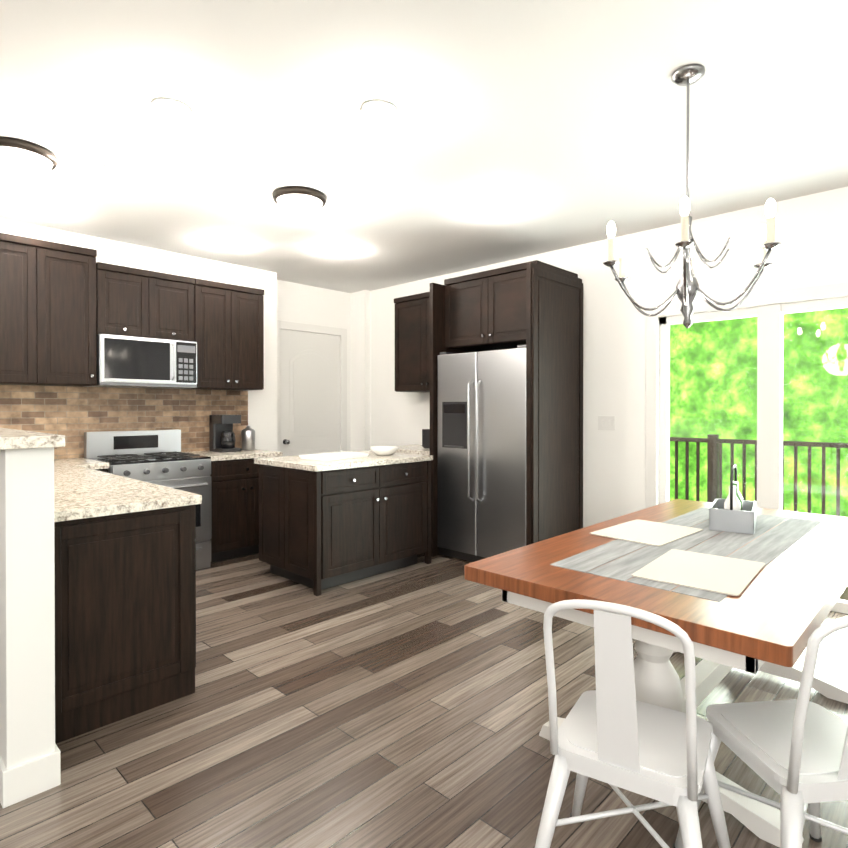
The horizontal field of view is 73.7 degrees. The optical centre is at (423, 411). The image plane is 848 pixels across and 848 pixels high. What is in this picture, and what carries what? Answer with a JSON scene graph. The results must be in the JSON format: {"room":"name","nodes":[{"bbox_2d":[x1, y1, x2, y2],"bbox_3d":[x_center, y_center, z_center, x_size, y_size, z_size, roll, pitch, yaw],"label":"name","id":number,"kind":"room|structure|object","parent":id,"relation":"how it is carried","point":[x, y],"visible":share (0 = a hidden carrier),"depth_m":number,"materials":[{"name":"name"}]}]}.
{"room":"kitchen","nodes":[
{"label":"kitchen","id":0,"kind":"room"},
{"bbox_2d":[0,218,369,458],"bbox_3d":[-3.402,-0.069,4.247,0.380,2.740,7.750,0,0,44],"label":"wall","id":1,"kind":"structure","parent":0,"point":[299,303],"depth_m":5.87,"materials":[{"name":"white paint"}]},
{"bbox_2d":[0,232,47,385],"bbox_3d":[-3.167,-0.717,3.937,0.354,1.040,0.834,0,0,44],"label":"upper cabinet","id":2,"kind":"object","parent":1,"relation":"attached to","point":[23,260],"depth_m":4.02,"materials":[{"name":"brown wood"}]},
{"bbox_2d":[48,241,99,386],"bbox_3d":[-2.802,-0.719,4.316,0.354,1.040,0.445,0,0,44],"label":"upper cabinet","id":3,"kind":"object","parent":1,"relation":"attached to","point":[62,306],"depth_m":4.24,"materials":[{"name":"brown wood"}]},
{"bbox_2d":[0,385,247,458],"bbox_3d":[-2.570,0.087,4.829,0.010,0.579,2.320,0,0,44],"label":"backsplash","id":4,"kind":"structure","parent":1,"relation":"attached to","point":[72,414],"depth_m":4.77,"materials":[{"name":"brick"}]},
{"bbox_2d":[100,262,159,338],"bbox_3d":[-2.493,-0.876,4.637,0.354,0.550,0.437,0,0,44],"label":"upper cabinet","id":5,"kind":"object","parent":1,"relation":"attached to","point":[129,297],"depth_m":4.53,"materials":[{"name":"brown wood"}]},
{"bbox_2d":[84,334,196,388],"bbox_3d":[-2.344,-0.399,4.720,0.458,0.395,0.754,0,0,44],"label":"over-the-range microwave","id":6,"kind":"object","parent":5,"relation":"attached to","point":[130,362],"visible":1,"depth_m":4.55,"materials":[{"name":"silver metal"}]},
{"bbox_2d":[160,272,195,341],"bbox_3d":[-2.269,-0.877,4.869,0.354,0.550,0.437,0,0,44],"label":"upper cabinet","id":7,"kind":"object","parent":1,"relation":"attached to","point":[177,293],"depth_m":4.80,"materials":[{"name":"brown wood"}]},
{"bbox_2d":[184,278,263,390],"bbox_3d":[-1.906,-0.679,5.249,0.354,0.950,0.727,0,0,44],"label":"upper cabinet","id":8,"kind":"object","parent":1,"relation":"attached to","point":[229,317],"depth_m":5.14,"materials":[{"name":"brown wood"}]},
{"bbox_2d":[277,320,346,456],"bbox_3d":[-1.279,0.143,6.515,0.094,2.290,1.020,0,0,44],"label":"pantry door","id":9,"kind":"structure","parent":1,"relation":"in","point":[312,392],"depth_m":6.53,"materials":[{"name":"white wood"}]},
{"bbox_2d":[0,552,847,847],"bbox_3d":[-0.381,1.367,1.351,9.000,0.100,7.750,0,0,44],"label":"floor","id":10,"kind":"structure","parent":0,"point":[406,706],"depth_m":2.28,"materials":[{"name":"brown wood"}]},
{"bbox_2d":[0,428,201,807],"bbox_3d":[-2.201,0.692,3.095,2.947,1.230,0.987,0,0,44],"label":"peninsula bar","id":11,"kind":"object","parent":10,"relation":"on","point":[97,599],"visible":1,"depth_m":2.29,"materials":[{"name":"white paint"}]},
{"bbox_2d":[94,465,108,472],"bbox_3d":[-2.633,0.861,4.306,0.624,0.880,0.237,0,0,44],"label":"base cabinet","id":12,"kind":"object","parent":10,"relation":"on","point":[105,468],"depth_m":4.15,"materials":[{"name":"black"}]},
{"bbox_2d":[54,458,108,468],"bbox_3d":[-2.628,0.401,4.300,0.635,0.040,0.238,0,0,44],"label":"countertop","id":13,"kind":"structure","parent":12,"relation":"on","point":[83,462],"depth_m":4.21,"materials":[{"name":"beige stone"}]},
{"bbox_2d":[84,429,211,569],"bbox_3d":[-2.245,0.734,4.631,0.731,1.130,0.760,0,0,44],"label":"range","id":14,"kind":"object","parent":10,"relation":"on","point":[158,457],"visible":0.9,"depth_m":4.62,"materials":[{"name":"silver metal"}]},
{"bbox_2d":[210,453,281,562],"bbox_3d":[-1.787,0.856,5.187,0.624,0.880,0.665,0,0,44],"label":"base cabinet","id":15,"kind":"object","parent":10,"relation":"on","point":[235,501],"depth_m":4.90,"materials":[{"name":"black wood"}]},
{"bbox_2d":[190,449,277,460],"bbox_3d":[-1.773,0.396,5.191,0.635,0.040,0.696,0,0,44],"label":"countertop","id":16,"kind":"structure","parent":15,"relation":"on","point":[214,456],"depth_m":5.04,"materials":[{"name":"beige stone"}]},
{"bbox_2d":[209,415,240,451],"bbox_3d":[-1.863,0.204,5.301,0.260,0.340,0.200,0,0,44],"label":"coffee maker","id":17,"kind":"object","parent":16,"relation":"on","point":[222,438],"visible":0.98,"depth_m":5.24,"materials":[{"name":"black plastic"}]},
{"bbox_2d":[241,426,254,449],"bbox_3d":[-1.696,0.255,5.460,0.130,0.235,0.130,0,0,44],"label":"canister","id":18,"kind":"object","parent":16,"relation":"on","point":[248,436],"visible":1,"depth_m":5.41,"materials":[{"name":"silver metal"}]},
{"bbox_2d":[254,450,432,595],"bbox_3d":[-0.641,0.839,4.684,0.872,0.920,1.210,0,0,44],"label":"kitchen island","id":19,"kind":"object","parent":10,"relation":"on","point":[325,524],"visible":1,"depth_m":4.30,"materials":[{"name":"black wood"}]},
{"bbox_2d":[299,451,368,460],"bbox_3d":[-0.725,0.363,4.596,0.320,0.030,0.480,0,0,36],"label":"serving tray","id":20,"kind":"object","parent":19,"relation":"on","point":[332,456],"visible":1,"depth_m":4.55,"materials":[{"name":"white ceramic"}]},
{"bbox_2d":[370,446,397,455],"bbox_3d":[-0.341,0.341,4.851,0.250,0.070,0.250,0,0,44],"label":"fruit bowl","id":21,"kind":"object","parent":19,"relation":"on","point":[383,450],"visible":1,"depth_m":4.78,"materials":[{"name":"white ceramic"}]},
{"bbox_2d":[395,445,429,454],"bbox_3d":[0.032,0.833,5.734,0.957,0.920,0.647,0,0,44],"label":"countertop","id":22,"kind":"structure","parent":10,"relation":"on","point":[415,449],"depth_m":5.53,"materials":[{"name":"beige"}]},
{"bbox_2d":[422,429,429,447],"bbox_3d":[0.136,0.276,5.696,0.295,0.192,0.180,0,0,44],"label":"toaster","id":23,"kind":"object","parent":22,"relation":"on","point":[425,438],"visible":0.27,"depth_m":5.69,"materials":[{"name":"black"}]},
{"bbox_2d":[437,345,525,561],"bbox_3d":[0.689,0.387,4.956,0.950,1.820,0.796,0,0,44],"label":"refrigerator","id":24,"kind":"object","parent":10,"relation":"on","point":[481,512],"visible":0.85,"depth_m":4.68,"materials":[{"name":"silver metal"}]},
{"bbox_2d":[430,260,582,556],"bbox_3d":[0.716,0.052,4.967,1.079,2.490,0.800,0,0,44],"label":"tall cabinet","id":25,"kind":"object","parent":10,"relation":"on","point":[535,307],"visible":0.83,"depth_m":4.66,"materials":[{"name":"brown wood"}]},
{"bbox_2d":[535,599,730,847],"bbox_3d":[0.559,0.883,1.514,0.478,0.874,0.478,0,0,32],"label":"chair","id":26,"kind":"object","parent":10,"relation":"on","point":[613,732],"visible":1,"depth_m":1.39,"materials":[{"name":"white metal"}]},
{"bbox_2d":[464,499,847,847],"bbox_3d":[1.221,0.930,2.431,1.010,0.762,2.070,0,0,44],"label":"dining table","id":27,"kind":"object","parent":10,"relation":"on","point":[770,618],"visible":0.79,"depth_m":1.93,"materials":[{"name":"red wood"}]},
{"bbox_2d":[590,519,702,546],"bbox_3d":[1.013,0.546,2.566,0.343,0.004,0.475,0,0,44],"label":"placemat","id":28,"kind":"object","parent":27,"relation":"on","point":[658,534],"visible":0.96,"depth_m":2.54,"materials":[{"name":"beige fabric"}]},
{"bbox_2d":[632,549,764,595],"bbox_3d":[0.961,0.549,1.964,0.320,0.004,0.460,0,0,40],"label":"placemat","id":29,"kind":"object","parent":27,"relation":"on","point":[720,574],"visible":0.98,"depth_m":1.93,"materials":[{"name":"beige fabric"}]},
{"bbox_2d":[709,464,755,533],"bbox_3d":[1.484,0.405,2.709,0.180,0.285,0.340,0,0,32],"label":"caddy","id":30,"kind":"object","parent":27,"relation":"on","point":[733,511],"visible":1,"depth_m":2.59,"materials":[{"name":"silver metal"}]},
{"bbox_2d":[673,616,847,847],"bbox_3d":[1.007,0.883,1.492,0.478,0.874,0.478,0,0,-6],"label":"chair","id":31,"kind":"object","parent":10,"relation":"on","point":[793,753],"visible":1,"depth_m":1.44,"materials":[{"name":"white metal"}]},
{"bbox_2d":[0,0,847,292],"bbox_3d":[-0.381,-1.473,1.336,9.000,0.100,7.750,0,0,44],"label":"ceiling","id":32,"kind":"structure","parent":0,"point":[553,125],"depth_m":2.79,"materials":[{"name":"paint"}]},
{"bbox_2d":[0,136,57,176],"bbox_3d":[-2.223,-1.373,3.114,0.350,0.120,0.350,0,0,44],"label":"flush ceiling light","id":33,"kind":"object","parent":32,"relation":"attached to","point":[23,157],"visible":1,"depth_m":3.04,"materials":[{"name":"white glass"}]},
{"bbox_2d":[151,98,190,118],"bbox_3d":[-1.189,-1.426,2.660,0.176,0.007,0.176,0,0,44],"label":"recessed light","id":34,"kind":"object","parent":32,"relation":"in","point":[170,107],"visible":1,"depth_m":2.66,"materials":[{"name":"white"}]},
{"bbox_2d":[273,186,325,215],"bbox_3d":[-0.829,-1.376,3.771,0.350,0.120,0.350,0,0,44],"label":"flush ceiling light","id":35,"kind":"object","parent":32,"relation":"attached to","point":[299,201],"visible":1,"depth_m":3.67,"materials":[{"name":"white glass"}]},
{"bbox_2d":[360,100,396,120],"bbox_3d":[-0.213,-1.426,2.679,0.176,0.007,0.176,0,0,44],"label":"recessed light","id":36,"kind":"object","parent":32,"relation":"in","point":[380,110],"visible":1,"depth_m":2.67,"materials":[{"name":"white"}]},
{"bbox_2d":[603,64,780,328],"bbox_3d":[1.115,-0.889,2.390,0.712,1.080,0.699,0,0,44],"label":"chandelier","id":37,"kind":"object","parent":32,"relation":"hanging from","point":[688,290],"visible":1,"depth_m":2.37,"materials":[{"name":"silver metal"}]},
{"bbox_2d":[370,186,847,527],"bbox_3d":[2.414,-0.067,3.962,8.400,2.740,0.100,0,0,44],"label":"wall","id":38,"kind":"structure","parent":0,"point":[811,233],"depth_m":4.61,"materials":[{"name":"white paint"}]},
{"bbox_2d":[394,292,429,391],"bbox_3d":[0.133,-0.703,5.816,0.937,0.990,0.377,0,0,44],"label":"upper cabinet","id":39,"kind":"object","parent":38,"relation":"attached to","point":[412,343],"visible":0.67,"depth_m":5.84,"materials":[{"name":"brown wood"}]},
{"bbox_2d":[598,416,614,429],"bbox_3d":[1.527,0.098,4.737,0.150,0.120,0.011,0,0,44],"label":"switch plate","id":40,"kind":"object","parent":38,"relation":"attached to","point":[606,422],"visible":1,"depth_m":4.74,"materials":[{"name":"white plastic"}]},
{"bbox_2d":[645,282,847,507],"bbox_3d":[2.733,0.240,3.575,2.680,2.130,0.017,0,0,44],"label":"door frame","id":41,"kind":"structure","parent":38,"relation":"in","point":[832,290],"depth_m":4.44,"materials":[{"name":"white"}]},
{"bbox_2d":[659,297,847,613],"bbox_3d":[2.773,0.284,3.616,2.500,2.040,0.085,0,0,44],"label":"sliding glass door","id":42,"kind":"structure","parent":38,"relation":"in","point":[770,417],"depth_m":3.94,"materials":[{"name":"white"}]},
{"label":"outside","id":43,"kind":"structure","parent":0,"visible":0},
{"bbox_2d":[670,434,847,600],"bbox_3d":[3.851,0.858,4.813,8.500,1.120,3.090,0,0,44],"label":"deck","id":44,"kind":"object","parent":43,"point":[717,492],"depth_m":6.79,"materials":[{"name":"brown wood"}]},
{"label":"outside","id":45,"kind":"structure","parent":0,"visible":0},
{"bbox_2d":[670,307,847,516],"bbox_3d":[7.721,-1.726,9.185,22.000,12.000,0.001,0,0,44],"label":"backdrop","id":46,"kind":"structure","parent":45,"point":[805,402],"depth_m":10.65,"materials":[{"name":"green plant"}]}
]}

